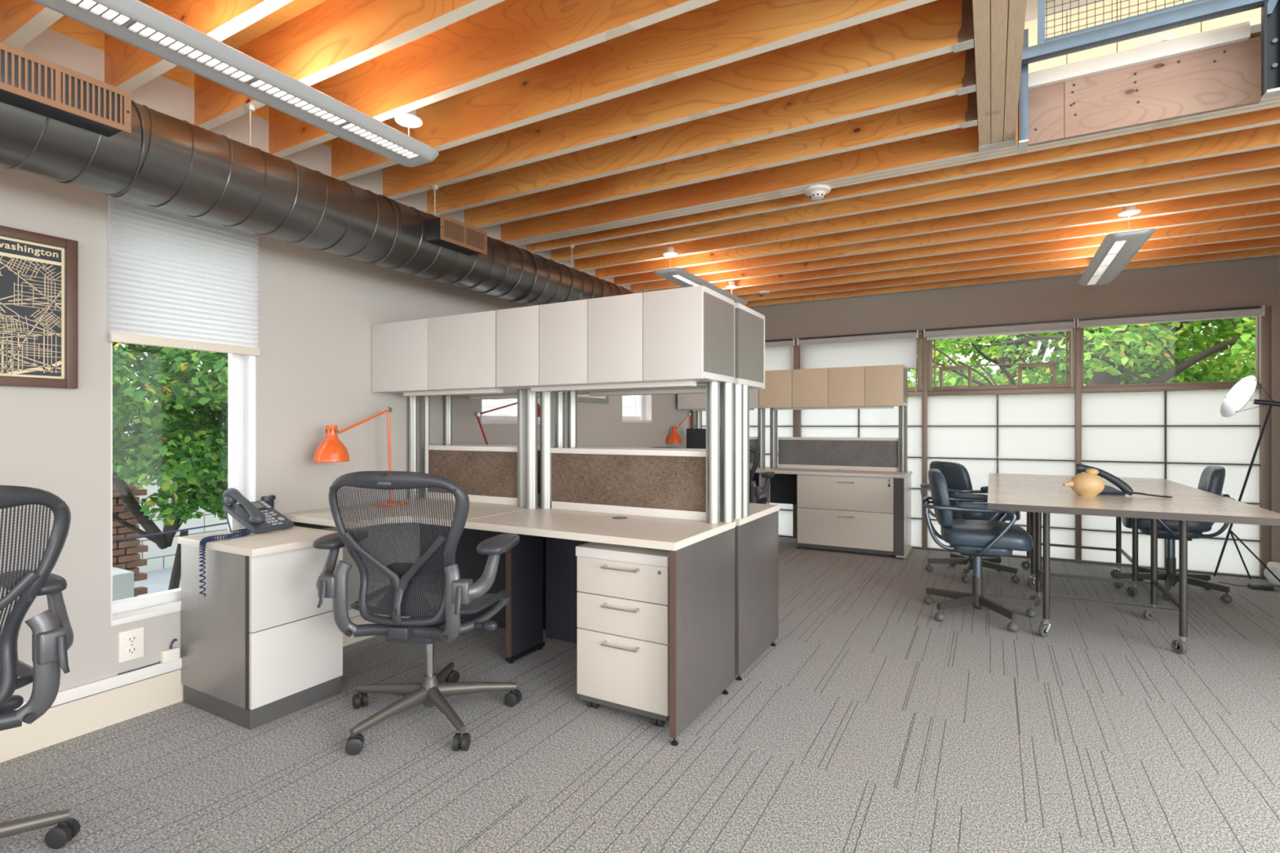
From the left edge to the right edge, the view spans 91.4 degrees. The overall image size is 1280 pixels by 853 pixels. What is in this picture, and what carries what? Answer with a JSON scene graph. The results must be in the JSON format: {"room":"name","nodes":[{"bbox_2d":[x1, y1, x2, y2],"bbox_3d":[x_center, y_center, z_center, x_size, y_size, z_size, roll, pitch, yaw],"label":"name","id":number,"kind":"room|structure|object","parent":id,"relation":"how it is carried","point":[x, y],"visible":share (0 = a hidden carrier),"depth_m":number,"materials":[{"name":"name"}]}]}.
{"room":"open-plan office","nodes":[
{"label":"open-plan office","id":0,"kind":"room"},
{"bbox_2d":[0,14,690,701],"bbox_3d":[-1.847,-0.185,2.956,0.190,2.670,9.740,0,0,29],"label":"wall","id":1,"kind":"structure","parent":0,"point":[318,310],"depth_m":2.94,"materials":[{"name":"paint"}]},
{"bbox_2d":[0,225,78,388],"bbox_3d":[-2.192,-0.414,2.115,0.033,0.544,0.445,0,0,29],"label":"framed map","id":2,"kind":"object","parent":1,"relation":"attached to","point":[39,272],"visible":1,"depth_m":2.22,"materials":[{"name":"brown wood"}]},
{"bbox_2d":[118,626,143,662],"bbox_3d":[-2.008,0.860,2.468,0.009,0.119,0.082,0,0,29],"label":"wall outlet","id":3,"kind":"object","parent":1,"relation":"attached to","point":[131,642],"visible":1,"depth_m":2.46,"materials":[{"name":"white plastic"}]},
{"bbox_2d":[111,342,256,626],"bbox_3d":[-1.976,-0.040,2.688,0.159,1.620,0.545,0,0,29],"label":"window","id":4,"kind":"structure","parent":1,"relation":"in","point":[242,369],"depth_m":2.89,"materials":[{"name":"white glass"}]},
{"bbox_2d":[107,195,259,355],"bbox_3d":[-1.893,-0.621,2.634,0.042,0.586,0.557,0,0,29],"label":"blind","id":5,"kind":"object","parent":1,"relation":"attached to","point":[175,280],"visible":0.88,"depth_m":2.60,"materials":[{"name":"fabric"}]},
{"bbox_2d":[0,602,410,763],"bbox_3d":[-1.783,1.057,2.863,0.014,0.186,9.640,0,0,29],"label":"baseboard","id":6,"kind":"structure","parent":1,"relation":"attached to","point":[80,710],"depth_m":2.38,"materials":[{"name":"beige wood"}]},
{"bbox_2d":[117,639,179,675],"bbox_3d":[-1.971,0.921,2.512,0.030,0.085,0.203,0,0,29],"label":"cable box","id":7,"kind":"object","parent":6,"relation":"on","point":[171,654],"visible":1,"depth_m":2.56,"materials":[{"name":"white plastic"}]},
{"bbox_2d":[372,310,527,396],"bbox_3d":[-0.996,-0.366,3.357,0.895,0.387,0.350,0,0,29],"label":"upper cabinet","id":8,"kind":"object","parent":1,"relation":"attached to","point":[454,354],"visible":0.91,"depth_m":3.19,"materials":[{"name":"white"}]},
{"bbox_2d":[403,388,503,396],"bbox_3d":[-1.004,-0.184,3.322,0.675,0.022,0.060,0,0,29],"label":"light","id":9,"kind":"object","parent":8,"relation":"attached to","point":[472,391],"depth_m":3.27,"materials":[{"name":"white"}]},
{"bbox_2d":[481,398,540,424],"bbox_3d":[-0.954,-0.335,4.502,0.159,0.630,0.690,0,0,29],"label":"window","id":10,"kind":"structure","parent":1,"relation":"in","point":[486,420],"depth_m":4.42,"materials":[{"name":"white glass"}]},
{"bbox_2d":[439,391,586,399],"bbox_3d":[-0.789,-0.366,3.724,0.895,0.387,0.380,0,0,29],"label":"upper cabinet","id":11,"kind":"object","parent":1,"relation":"attached to","point":[508,394],"visible":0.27,"depth_m":3.76,"materials":[{"name":"white"}]},
{"bbox_2d":[470,393,555,399],"bbox_3d":[-0.756,-0.184,3.763,0.675,0.022,0.060,0,0,29],"label":"light","id":12,"kind":"object","parent":11,"relation":"attached to","point":[502,396],"depth_m":3.80,"materials":[{"name":"white"}]},
{"bbox_2d":[564,394,608,404],"bbox_3d":[-0.448,-0.404,5.227,0.020,0.393,0.670,0,0,29],"label":"whiteboard","id":13,"kind":"object","parent":1,"relation":"attached to","point":[584,397],"visible":0.25,"depth_m":5.29,"materials":[{"name":"metal"}]},
{"bbox_2d":[622,395,651,422],"bbox_3d":[-0.091,-0.347,6.036,0.159,0.605,0.570,0,0,29],"label":"window","id":14,"kind":"structure","parent":1,"relation":"in","point":[643,402],"depth_m":6.25,"materials":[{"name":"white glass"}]},
{"bbox_2d":[694,389,1260,575],"bbox_3d":[2.671,0.422,5.914,4.703,1.432,0.032,0,0,29],"label":"window","id":15,"kind":"structure","parent":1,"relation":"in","point":[1173,436],"depth_m":5.29,"materials":[{"name":"grey glass"}]},
{"bbox_2d":[0,536,1279,852],"bbox_3d":[0.359,1.275,1.743,5.445,0.250,9.790,0,0,29],"label":"floor","id":16,"kind":"structure","parent":0,"point":[872,722],"depth_m":2.23,"materials":[{"name":"grey carpet"}]},
{"bbox_2d":[0,484,79,848],"bbox_3d":[-1.799,0.641,1.484,0.655,1.018,0.688,0,0,28],"label":"mesh office chair","id":17,"kind":"object","parent":16,"relation":"on","point":[52,635],"visible":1,"depth_m":1.57,"materials":[{"name":"grey"}]},
{"bbox_2d":[177,525,342,730],"bbox_3d":[-1.589,0.804,2.652,0.547,0.692,0.413,0,0,29],"label":"file cabinet","id":18,"kind":"object","parent":16,"relation":"on","point":[258,650],"visible":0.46,"depth_m":2.49,"materials":[{"name":"white metal"}]},
{"bbox_2d":[198,528,251,596],"bbox_3d":[-1.693,0.553,2.560,0.045,0.238,0.208,0,0,22],"label":"cord","id":19,"kind":"object","parent":18,"relation":"hanging from","point":[203,541],"visible":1,"depth_m":2.49,"materials":[{"name":"blue plastic"}]},
{"bbox_2d":[222,488,293,533],"bbox_3d":[-1.697,0.362,2.794,0.222,0.189,0.215,0,0,19],"label":"desk telephone","id":20,"kind":"object","parent":18,"relation":"on","point":[257,517],"visible":1,"depth_m":2.72,"materials":[{"name":"grey plastic"}]},
{"bbox_2d":[281,496,540,628],"bbox_3d":[-1.110,0.752,3.134,0.916,0.675,0.863,0,0,29],"label":"desk","id":21,"kind":"object","parent":16,"relation":"on","point":[471,564],"visible":0.33,"depth_m":3.39,"materials":[{"name":"grey laminate"}]},
{"bbox_2d":[313,406,408,506],"bbox_3d":[-1.415,0.153,3.193,0.176,0.524,0.510,0,0,29],"label":"desk lamp","id":22,"kind":"object","parent":21,"relation":"on","point":[331,449],"visible":0.91,"depth_m":3.02,"materials":[{"name":"orange metal"}]},
{"bbox_2d":[408,395,417,498],"bbox_3d":[-1.316,0.110,3.624,0.046,0.608,0.052,0,0,-21],"label":"support post","id":23,"kind":"object","parent":21,"relation":"on","point":[412,400],"visible":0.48,"depth_m":3.60,"materials":[{"name":"metal"}]},
{"bbox_2d":[423,395,429,498],"bbox_3d":[-1.244,0.110,3.645,0.029,0.608,0.036,0,0,-24],"label":"support post","id":24,"kind":"object","parent":21,"relation":"on","point":[426,398],"visible":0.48,"depth_m":3.63,"materials":[{"name":"metal"}]},
{"bbox_2d":[427,444,517,505],"bbox_3d":[-0.927,0.260,3.471,0.685,0.310,0.028,0,0,29],"label":"screen","id":25,"kind":"object","parent":21,"relation":"on","point":[487,474],"visible":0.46,"depth_m":3.43,"materials":[{"name":"fabric"}]},
{"bbox_2d":[517,389,524,506],"bbox_3d":[-0.611,0.110,3.268,0.054,0.608,0.060,0,0,-20],"label":"support post","id":26,"kind":"object","parent":21,"relation":"on","point":[521,393],"visible":0.62,"depth_m":3.24,"materials":[{"name":"metal"}]},
{"bbox_2d":[524,388,537,508],"bbox_3d":[-0.556,0.110,3.196,0.054,0.608,0.060,0,0,-20],"label":"support post","id":27,"kind":"object","parent":21,"relation":"on","point":[531,397],"visible":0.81,"depth_m":3.17,"materials":[{"name":"metal"}]},
{"bbox_2d":[312,471,521,755],"bbox_3d":[-0.827,0.651,2.490,0.784,0.998,0.715,0,0,9],"label":"mesh office chair","id":28,"kind":"object","parent":16,"relation":"on","point":[404,597],"visible":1,"depth_m":2.25,"materials":[{"name":"grey plastic"}]},
{"bbox_2d":[505,533,545,663],"bbox_3d":[-0.577,0.797,3.145,0.039,0.706,0.264,0,0,29],"label":"support","id":29,"kind":"object","parent":16,"relation":"on","point":[524,561],"visible":0.96,"depth_m":3.12,"materials":[{"name":"black metal"}]},
{"bbox_2d":[537,501,546,629],"bbox_3d":[-0.726,0.752,3.817,0.916,0.675,0.611,0,0,29],"label":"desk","id":30,"kind":"object","parent":16,"relation":"on","point":[538,502],"visible":0.02,"depth_m":3.37,"materials":[{"name":"grey metal"}]},
{"bbox_2d":[444,395,452,445],"bbox_3d":[-1.189,0.110,3.871,0.046,0.608,0.052,0,0,-21],"label":"support post","id":31,"kind":"object","parent":30,"relation":"on","point":[447,399],"visible":0.6,"depth_m":3.85,"materials":[{"name":"metal"}]},
{"bbox_2d":[449,444,555,501],"bbox_3d":[-0.817,0.260,3.662,0.793,0.310,0.028,0,0,29],"label":"screen","id":32,"kind":"object","parent":30,"relation":"on","point":[538,446],"visible":0.15,"depth_m":3.51,"materials":[{"name":"fabric"}]},
{"bbox_2d":[555,391,564,448],"bbox_3d":[-0.444,0.110,3.452,0.046,0.608,0.052,0,0,-21],"label":"support post","id":33,"kind":"object","parent":30,"relation":"on","point":[559,396],"visible":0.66,"depth_m":3.43,"materials":[{"name":"metal"}]},
{"bbox_2d":[557,302,764,396],"bbox_3d":[0.071,-0.366,3.240,1.071,0.387,0.380,0,0,29],"label":"upper cabinet","id":34,"kind":"object","parent":33,"relation":"on","point":[748,324],"visible":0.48,"depth_m":3.00,"materials":[{"name":"white"}]},
{"bbox_2d":[589,388,706,396],"bbox_3d":[0.104,-0.184,3.279,0.851,0.022,0.060,0,0,29],"label":"light","id":35,"kind":"object","parent":34,"relation":"attached to","point":[673,391],"depth_m":3.28,"materials":[{"name":"white"}]},
{"bbox_2d":[464,506,735,746],"bbox_3d":[-0.185,0.781,2.761,1.055,0.738,0.606,0,0,29],"label":"desk","id":36,"kind":"object","parent":16,"relation":"on","point":[702,553],"visible":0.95,"depth_m":2.54,"materials":[{"name":"laminate"}]},
{"bbox_2d":[540,391,552,509],"bbox_3d":[-0.480,0.110,3.194,0.054,0.608,0.060,0,0,-20],"label":"support post","id":37,"kind":"object","parent":36,"relation":"on","point":[546,397],"visible":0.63,"depth_m":3.17,"materials":[{"name":"metal"}]},
{"bbox_2d":[550,447,706,520],"bbox_3d":[-0.071,0.260,2.974,0.874,0.310,0.028,0,0,29],"label":"screen","id":38,"kind":"object","parent":36,"relation":"on","point":[658,483],"visible":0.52,"depth_m":2.94,"materials":[{"name":"fabric"}]},
{"bbox_2d":[706,382,719,524],"bbox_3d":[0.316,0.110,2.705,0.046,0.608,0.052,0,0,-21],"label":"support post","id":39,"kind":"object","parent":36,"relation":"on","point":[713,388],"visible":1,"depth_m":2.69,"materials":[{"name":"metal"}]},
{"bbox_2d":[720,382,733,522],"bbox_3d":[0.382,0.110,2.740,0.046,0.608,0.052,0,0,-21],"label":"support post","id":40,"kind":"object","parent":36,"relation":"on","point":[726,389],"visible":1,"depth_m":2.72,"materials":[{"name":"metal"}]},
{"bbox_2d":[496,284,733,391],"bbox_3d":[-0.135,-0.366,2.873,1.071,0.387,0.350,0,0,29],"label":"upper cabinet","id":41,"kind":"object","parent":40,"relation":"on","point":[683,336],"visible":1,"depth_m":2.67,"materials":[{"name":"white"}]},
{"bbox_2d":[530,380,696,391],"bbox_3d":[-0.144,-0.184,2.838,0.851,0.022,0.060,0,0,29],"label":"light","id":42,"kind":"object","parent":41,"relation":"attached to","point":[673,383],"depth_m":2.78,"materials":[{"name":"white plastic"}]},
{"bbox_2d":[575,542,669,727],"bbox_3d":[0.026,0.819,2.641,0.422,0.662,0.484,0,0,29],"label":"drawer pedestal","id":43,"kind":"object","parent":16,"relation":"on","point":[623,595],"visible":0.74,"depth_m":2.45,"materials":[{"name":"white metal"}]},
{"bbox_2d":[705,446,774,503],"bbox_3d":[0.928,0.651,5.982,0.784,0.998,0.715,0,0,21],"label":"mesh office chair","id":44,"kind":"object","parent":16,"relation":"on","point":[754,455],"visible":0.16,"depth_m":5.66,"materials":[{"name":"grey"}]},
{"bbox_2d":[733,502,779,680],"bbox_3d":[0.136,0.782,3.331,1.055,0.735,0.611,0,0,29],"label":"desk","id":45,"kind":"object","parent":16,"relation":"on","point":[757,535],"visible":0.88,"depth_m":3.03,"materials":[{"name":"laminate"}]},
{"bbox_2d":[567,391,577,448],"bbox_3d":[-0.370,0.110,3.410,0.046,0.608,0.052,0,0,-21],"label":"support post","id":46,"kind":"object","parent":45,"relation":"on","point":[571,396],"visible":0.63,"depth_m":3.39,"materials":[{"name":"metal"}]},
{"bbox_2d":[575,446,706,450],"bbox_3d":[0.057,0.260,3.170,0.920,0.310,0.028,0,0,29],"label":"screen","id":47,"kind":"object","parent":45,"relation":"on","point":[596,447],"visible":0.07,"depth_m":3.19,"materials":[{"name":"fabric"}]},
{"bbox_2d":[733,384,743,519],"bbox_3d":[0.440,0.110,2.845,0.046,0.608,0.052,0,0,-21],"label":"support post","id":48,"kind":"object","parent":45,"relation":"on","point":[738,388],"visible":0.68,"depth_m":2.82,"materials":[{"name":"metal"}]},
{"bbox_2d":[743,385,749,516],"bbox_3d":[0.480,0.110,2.915,0.046,0.608,0.052,0,0,-21],"label":"support post","id":49,"kind":"object","parent":45,"relation":"on","point":[746,388],"visible":0.42,"depth_m":2.90,"materials":[{"name":"metal"}]},
{"bbox_2d":[752,466,911,558],"bbox_3d":[1.431,0.781,6.229,2.308,0.737,0.570,0,0,29],"label":"desk","id":50,"kind":"object","parent":16,"relation":"on","point":[782,489],"visible":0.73,"depth_m":5.80,"materials":[{"name":"white"}]},
{"bbox_2d":[666,413,690,443],"bbox_3d":[0.443,0.129,6.624,0.180,0.571,0.441,0,0,41],"label":"desk lamp","id":51,"kind":"object","parent":50,"relation":"on","point":[673,437],"visible":0.86,"depth_m":6.48,"materials":[{"name":"orange metal"}]},
{"bbox_2d":[686,428,706,448],"bbox_3d":[0.713,0.215,6.541,0.455,0.400,0.140,0,0,29],"label":"monitor","id":52,"kind":"object","parent":50,"relation":"on","point":[695,437],"visible":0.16,"depth_m":6.55,"materials":[{"name":"black plastic"}]},
{"bbox_2d":[757,408,764,467],"bbox_3d":[1.247,0.110,6.413,0.057,0.608,0.063,0,0,-19],"label":"support post","id":53,"kind":"object","parent":50,"relation":"on","point":[761,411],"visible":1,"depth_m":6.39,"materials":[{"name":"metal"}]},
{"bbox_2d":[677,389,766,411],"bbox_3d":[0.875,-0.366,6.594,0.895,0.387,0.350,0,0,29],"label":"upper cabinet","id":54,"kind":"object","parent":53,"relation":"on","point":[694,402],"visible":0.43,"depth_m":6.55,"materials":[{"name":"white"}]},
{"bbox_2d":[692,408,754,411],"bbox_3d":[0.867,-0.184,6.558,0.675,0.022,0.060,0,0,29],"label":"light","id":55,"kind":"object","parent":54,"relation":"attached to","point":[750,409],"depth_m":6.66,"materials":[{"name":"white plastic"}]},
{"bbox_2d":[769,408,777,468],"bbox_3d":[1.360,0.110,6.349,0.057,0.608,0.063,0,0,-19],"label":"support post","id":56,"kind":"object","parent":50,"relation":"on","point":[773,413],"visible":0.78,"depth_m":6.33,"materials":[{"name":"metal"}]},
{"bbox_2d":[777,436,898,471],"bbox_3d":[1.910,0.257,6.086,1.147,0.314,0.028,0,0,29],"label":"screen","id":57,"kind":"object","parent":50,"relation":"on","point":[864,454],"visible":1,"depth_m":6.06,"materials":[{"name":"grey fabric"}]},
{"bbox_2d":[898,405,907,472],"bbox_3d":[2.421,0.110,5.752,0.057,0.608,0.063,0,0,-19],"label":"support post","id":58,"kind":"object","parent":50,"relation":"on","point":[903,410],"visible":1,"depth_m":5.73,"materials":[{"name":"metal"}]},
{"bbox_2d":[759,364,907,409],"bbox_3d":[1.850,-0.366,6.045,1.335,0.387,0.350,0,0,29],"label":"upper cabinet","id":59,"kind":"object","parent":58,"relation":"on","point":[868,387],"visible":0.91,"depth_m":5.86,"materials":[{"name":"white"}]},
{"bbox_2d":[773,405,893,409],"bbox_3d":[1.842,-0.184,6.009,1.115,0.022,0.060,0,0,29],"label":"light","id":60,"kind":"object","parent":59,"relation":"attached to","point":[877,406],"depth_m":5.96,"materials":[{"name":"white plastic"}]},
{"bbox_2d":[795,474,894,555],"bbox_3d":[1.958,0.798,5.883,0.869,0.704,0.506,0,0,29],"label":"file","id":61,"kind":"object","parent":16,"relation":"on","point":[834,513],"visible":0.95,"depth_m":5.67,"materials":[{"name":"grey metal"}]},
{"bbox_2d":[920,461,1020,582],"bbox_3d":[2.590,0.707,4.873,0.640,0.884,0.646,0,0,-9],"label":"leather armchair","id":62,"kind":"object","parent":16,"relation":"on","point":[957,477],"visible":0.59,"depth_m":4.68,"materials":[{"name":"blue"}]},
{"bbox_2d":[922,468,1036,631],"bbox_3d":[2.072,0.707,3.822,0.640,0.884,0.646,0,0,23],"label":"leather armchair","id":63,"kind":"object","parent":16,"relation":"on","point":[978,539],"visible":0.97,"depth_m":3.69,"materials":[{"name":"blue leather"}]},
{"bbox_2d":[988,473,1204,597],"bbox_3d":[3.230,0.771,4.590,1.165,0.757,1.091,0,0,29],"label":"meeting table","id":64,"kind":"object","parent":16,"relation":"on","point":[1006,478],"visible":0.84,"depth_m":4.48,"materials":[{"name":"brown wood"}]},
{"bbox_2d":[986,483,1279,653],"bbox_3d":[2.633,0.771,3.530,1.165,0.757,1.335,0,0,29],"label":"meeting table","id":65,"kind":"object","parent":16,"relation":"on","point":[1184,506],"visible":0.93,"depth_m":3.33,"materials":[{"name":"brown wood"}]},
{"bbox_2d":[1062,468,1105,496],"bbox_3d":[2.538,0.314,3.575,0.199,0.158,0.132,0,0,29],"label":"teapot","id":66,"kind":"object","parent":65,"relation":"on","point":[1087,483],"visible":1,"depth_m":3.53,"materials":[{"name":"ceramic"}]},
{"bbox_2d":[1075,463,1172,497],"bbox_3d":[2.758,0.303,3.575,0.438,0.175,0.067,0,0,36],"label":"ornament","id":67,"kind":"object","parent":65,"relation":"on","point":[1126,489],"visible":0.85,"depth_m":3.59,"materials":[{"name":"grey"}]},
{"bbox_2d":[1113,466,1235,603],"bbox_3d":[3.691,0.707,4.354,0.640,0.884,0.646,0,0,35],"label":"leather armchair","id":68,"kind":"object","parent":16,"relation":"on","point":[1211,480],"visible":0.57,"depth_m":4.22,"materials":[{"name":"blue"}]},
{"bbox_2d":[1213,375,1279,582],"bbox_3d":[4.383,0.393,4.479,0.368,1.510,0.627,0,0,29],"label":"floor lamp","id":69,"kind":"object","parent":16,"relation":"on","point":[1241,393],"visible":1,"depth_m":4.42,"materials":[{"name":"grey metal"}]},
{"bbox_2d":[1263,561,1279,586],"bbox_3d":[4.620,1.065,4.537,0.113,0.170,0.217,0,0,29],"label":"plastic bag","id":70,"kind":"object","parent":16,"relation":"on","point":[1274,566],"visible":0.94,"depth_m":4.50,"materials":[{"name":"white plastic"}]},
{"bbox_2d":[0,0,1279,306],"bbox_3d":[0.329,-1.408,1.690,4.845,0.264,9.669,0,0,29],"label":"ceiling","id":71,"kind":"structure","parent":0,"point":[622,133],"depth_m":2.86,"materials":[{"name":"brown wood"}]},
{"bbox_2d":[31,0,439,167],"bbox_3d":[-1.282,-1.214,2.024,0.236,0.208,1.470,0,0,29],"label":"pendant light","id":72,"kind":"object","parent":71,"relation":"hanging from","point":[135,23],"visible":0.97,"depth_m":1.97,"materials":[{"name":"grey metal"}]},
{"bbox_2d":[0,99,634,306],"bbox_3d":[-1.581,-1.032,2.431,0.330,0.506,5.885,0,0,29],"label":"air duct","id":73,"kind":"object","parent":71,"relation":"hanging from","point":[166,162],"visible":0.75,"depth_m":2.41,"materials":[{"name":"metal"}]},
{"bbox_2d":[0,41,131,137],"bbox_3d":[-1.723,-0.964,1.810,0.182,0.124,0.344,0,0,29],"label":"air register","id":74,"kind":"object","parent":73,"relation":"attached to","point":[28,82],"visible":0.95,"depth_m":1.79,"materials":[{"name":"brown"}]},
{"bbox_2d":[424,213,487,255],"bbox_3d":[-0.955,-0.962,3.174,0.182,0.120,0.315,0,0,29],"label":"air register","id":75,"kind":"object","parent":73,"relation":"attached to","point":[446,232],"visible":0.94,"depth_m":3.10,"materials":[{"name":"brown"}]},
{"bbox_2d":[652,246,747,305],"bbox_3d":[0.540,-1.214,5.158,0.236,0.208,1.480,0,0,29],"label":"pendant light","id":76,"kind":"object","parent":71,"relation":"hanging from","point":[679,276],"visible":0.66,"depth_m":4.74,"materials":[{"name":"grey metal"}]},
{"bbox_2d":[804,184,831,199],"bbox_3d":[0.955,-1.255,3.364,0.140,0.050,0.140,0,0,29],"label":"smoke detector","id":77,"kind":"object","parent":71,"relation":"attached to","point":[818,192],"visible":1,"depth_m":3.33,"materials":[{"name":"white plastic"}]},
{"bbox_2d":[1077,204,1155,285],"bbox_3d":[3.224,-1.214,4.279,0.236,0.208,1.480,0,0,29],"label":"pendant light","id":78,"kind":"object","parent":71,"relation":"hanging from","point":[1117,250],"visible":1,"depth_m":4.01,"materials":[{"name":"grey metal"}]},
{"bbox_2d":[747,254,1279,340],"bbox_3d":[2.721,-1.212,5.939,5.045,0.615,0.140,0,0,29],"label":"wall","id":79,"kind":"structure","parent":0,"point":[1254,281],"depth_m":5.44,"materials":[{"name":"beige paint"}]},
{"bbox_2d":[764,337,796,370],"bbox_3d":[1.095,-0.622,6.720,1.155,0.589,0.095,0,0,29],"label":"roller shade","id":80,"kind":"object","parent":79,"relation":"attached to","point":[779,354],"visible":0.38,"depth_m":6.52,"materials":[{"name":"fabric"}]},
{"bbox_2d":[796,329,919,391],"bbox_3d":[2.119,-0.622,6.143,1.135,0.589,0.095,0,0,29],"label":"roller shade","id":81,"kind":"object","parent":79,"relation":"attached to","point":[899,348],"visible":0.89,"depth_m":6.13,"materials":[{"name":"fabric"}]},
{"bbox_2d":[907,334,921,391],"bbox_3d":[2.170,-0.605,6.194,1.137,0.530,0.076,0,0,29],"label":"window","id":82,"kind":"structure","parent":79,"relation":"in","point":[918,341],"depth_m":5.90,"materials":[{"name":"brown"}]},
{"bbox_2d":[690,306,1270,579],"bbox_3d":[2.680,0.120,5.916,4.795,2.060,0.090,0,0,29],"label":"window frame","id":83,"kind":"structure","parent":79,"relation":"attached to","point":[1264,445],"depth_m":5.28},
{"bbox_2d":[928,328,1074,391],"bbox_3d":[3.210,-0.605,5.609,1.135,0.530,0.076,0,0,29],"label":"window","id":84,"kind":"structure","parent":79,"relation":"in","point":[1053,364],"depth_m":5.54,"materials":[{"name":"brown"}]},
{"bbox_2d":[924,318,1075,388],"bbox_3d":[3.162,-0.622,5.556,1.159,0.589,0.095,0,0,29],"label":"roller shade","id":85,"kind":"object","parent":84,"relation":"attached to","point":[1065,325],"visible":1,"depth_m":5.51,"materials":[{"name":"fabric"}]},
{"bbox_2d":[1081,316,1260,386],"bbox_3d":[4.236,-0.604,5.038,1.115,0.532,0.056,0,0,29],"label":"window","id":86,"kind":"structure","parent":79,"relation":"in","point":[1257,364],"depth_m":4.93,"materials":[{"name":"brown wood"}]},
{"bbox_2d":[1075,305,1264,383],"bbox_3d":[4.181,-0.622,4.982,1.152,0.589,0.095,0,0,29],"label":"window frame","id":87,"kind":"structure","parent":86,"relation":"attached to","point":[1249,311],"depth_m":4.93,"materials":[{"name":"fabric"}]},
{"bbox_2d":[1024,0,1261,72],"bbox_3d":[2.095,-2.660,2.091,4.400,2.180,6.100,0,0,29],"label":"wall","id":88,"kind":"structure","parent":0,"point":[1254,15],"depth_m":4.63,"materials":[{"name":"beige paint"}]},
{"bbox_2d":[1017,0,1265,153],"bbox_3d":[1.982,-1.838,2.534,0.768,1.224,0.182,0,0,29],"label":"loft railing","id":89,"kind":"object","parent":88,"relation":"attached to","point":[1193,11],"visible":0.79,"depth_m":2.52,"materials":[{"name":"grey metal"}]},
{"bbox_2d":[1261,0,1279,97],"bbox_3d":[2.477,-1.830,2.189,0.432,1.240,0.055,0,0,29],"label":"post","id":90,"kind":"object","parent":89,"relation":"attached to","point":[1270,9],"visible":1,"depth_m":2.29,"materials":[{"name":"grey metal"}]},
{"bbox_2d":[1027,21,1261,146],"bbox_3d":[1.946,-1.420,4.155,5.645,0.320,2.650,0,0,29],"label":"wooden beam","id":91,"kind":"structure","parent":88,"relation":"attached to","point":[1220,68],"depth_m":2.57,"materials":[{"name":"brown wood"}]},
{"bbox_2d":[1133,30,1179,48],"bbox_3d":[2.779,-1.800,3.346,0.400,0.500,0.442,0,0,29],"label":"lamp","id":92,"kind":"object","parent":91,"relation":"on","point":[1165,35],"visible":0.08,"depth_m":3.21,"materials":[{"name":"white"}]},
{"bbox_2d":[1270,254,1279,563],"bbox_3d":[4.141,-0.185,3.452,0.170,2.670,3.080,0,0,29],"label":"wall","id":93,"kind":"structure","parent":0,"point":[1274,310],"depth_m":4.68,"materials":[{"name":"paint"}]},
{"bbox_2d":[778,534,1260,578],"bbox_3d":[2.711,1.149,5.921,4.845,0.022,0.100,0,0,29],"label":"trim","id":94,"kind":"structure","parent":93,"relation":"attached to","point":[780,535],"depth_m":5.01,"materials":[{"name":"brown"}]},
{"label":"outside","id":95,"kind":"structure","parent":0,"visible":0},
{"bbox_3d":[9.812,5.000,17.428,80.000,0.100,100.000,0,0,29],"label":"ground","id":96,"kind":"structure","parent":95,"visible":0},
{"bbox_2d":[481,395,635,416],"bbox_3d":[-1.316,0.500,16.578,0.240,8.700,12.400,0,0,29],"label":"house","id":97,"kind":"structure","parent":96,"relation":"on","point":[628,401],"depth_m":13.60,"materials":[{"name":"white"}]},
{"bbox_2d":[907,333,1066,395],"bbox_3d":[7.315,-0.212,12.455,6.038,10.330,5.862,0,0,41],"label":"street tree","id":98,"kind":"object","parent":96,"relation":"on","point":[1015,355],"visible":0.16,"depth_m":11.72,"materials":[{"name":"green plant"}]},
{"bbox_2d":[932,316,1257,395],"bbox_3d":[8.443,-0.128,9.630,7.180,8.860,6.805,0,0,29],"label":"street tree","id":99,"kind":"object","parent":96,"relation":"on","point":[1151,353],"visible":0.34,"depth_m":8.84,"materials":[{"name":"green plant"}]},
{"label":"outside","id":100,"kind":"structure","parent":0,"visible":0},
{"bbox_2d":[133,567,181,595],"bbox_3d":[-3.355,3.210,6.479,5.795,3.280,8.000,0,0,29],"label":"roof","id":101,"kind":"structure","parent":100,"point":[157,580],"depth_m":6.35,"materials":[{"name":"white"}]},
{"bbox_2d":[112,566,133,600],"bbox_3d":[-4.400,1.435,4.945,0.420,0.530,0.500,0,0,29],"label":"ledge","id":102,"kind":"object","parent":101,"relation":"on","point":[122,580],"visible":0.11,"depth_m":5.00,"materials":[{"name":"white"}]},
{"bbox_2d":[112,475,148,596],"bbox_3d":[-4.641,2.225,5.368,0.404,3.850,0.542,0,0,29],"label":"brick pier","id":103,"kind":"structure","parent":101,"relation":"on","point":[125,555],"depth_m":5.39,"materials":[{"name":"red brick"}]},
{"bbox_2d":[112,342,227,590],"bbox_3d":[-3.545,-0.186,4.777,2.234,3.884,3.387,0,0,34],"label":"tree","id":104,"kind":"object","parent":101,"relation":"on","point":[186,449],"visible":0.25,"depth_m":4.33,"materials":[{"name":"green plant"}]},
{"bbox_2d":[123,406,227,573],"bbox_3d":[-4.989,1.950,7.588,0.140,4.400,5.930,0,0,29],"label":"wall","id":105,"kind":"structure","parent":101,"relation":"on","point":[157,558],"depth_m":6.94,"materials":[{"name":"grey brick"}]},
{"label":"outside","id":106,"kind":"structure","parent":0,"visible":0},
{"bbox_2d":[112,522,227,541],"bbox_3d":[-3.076,0.655,3.912,0.012,0.061,2.600,0,0,29],"label":"cable","id":107,"kind":"object","parent":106,"point":[213,525],"visible":0.26,"depth_m":4.00,"materials":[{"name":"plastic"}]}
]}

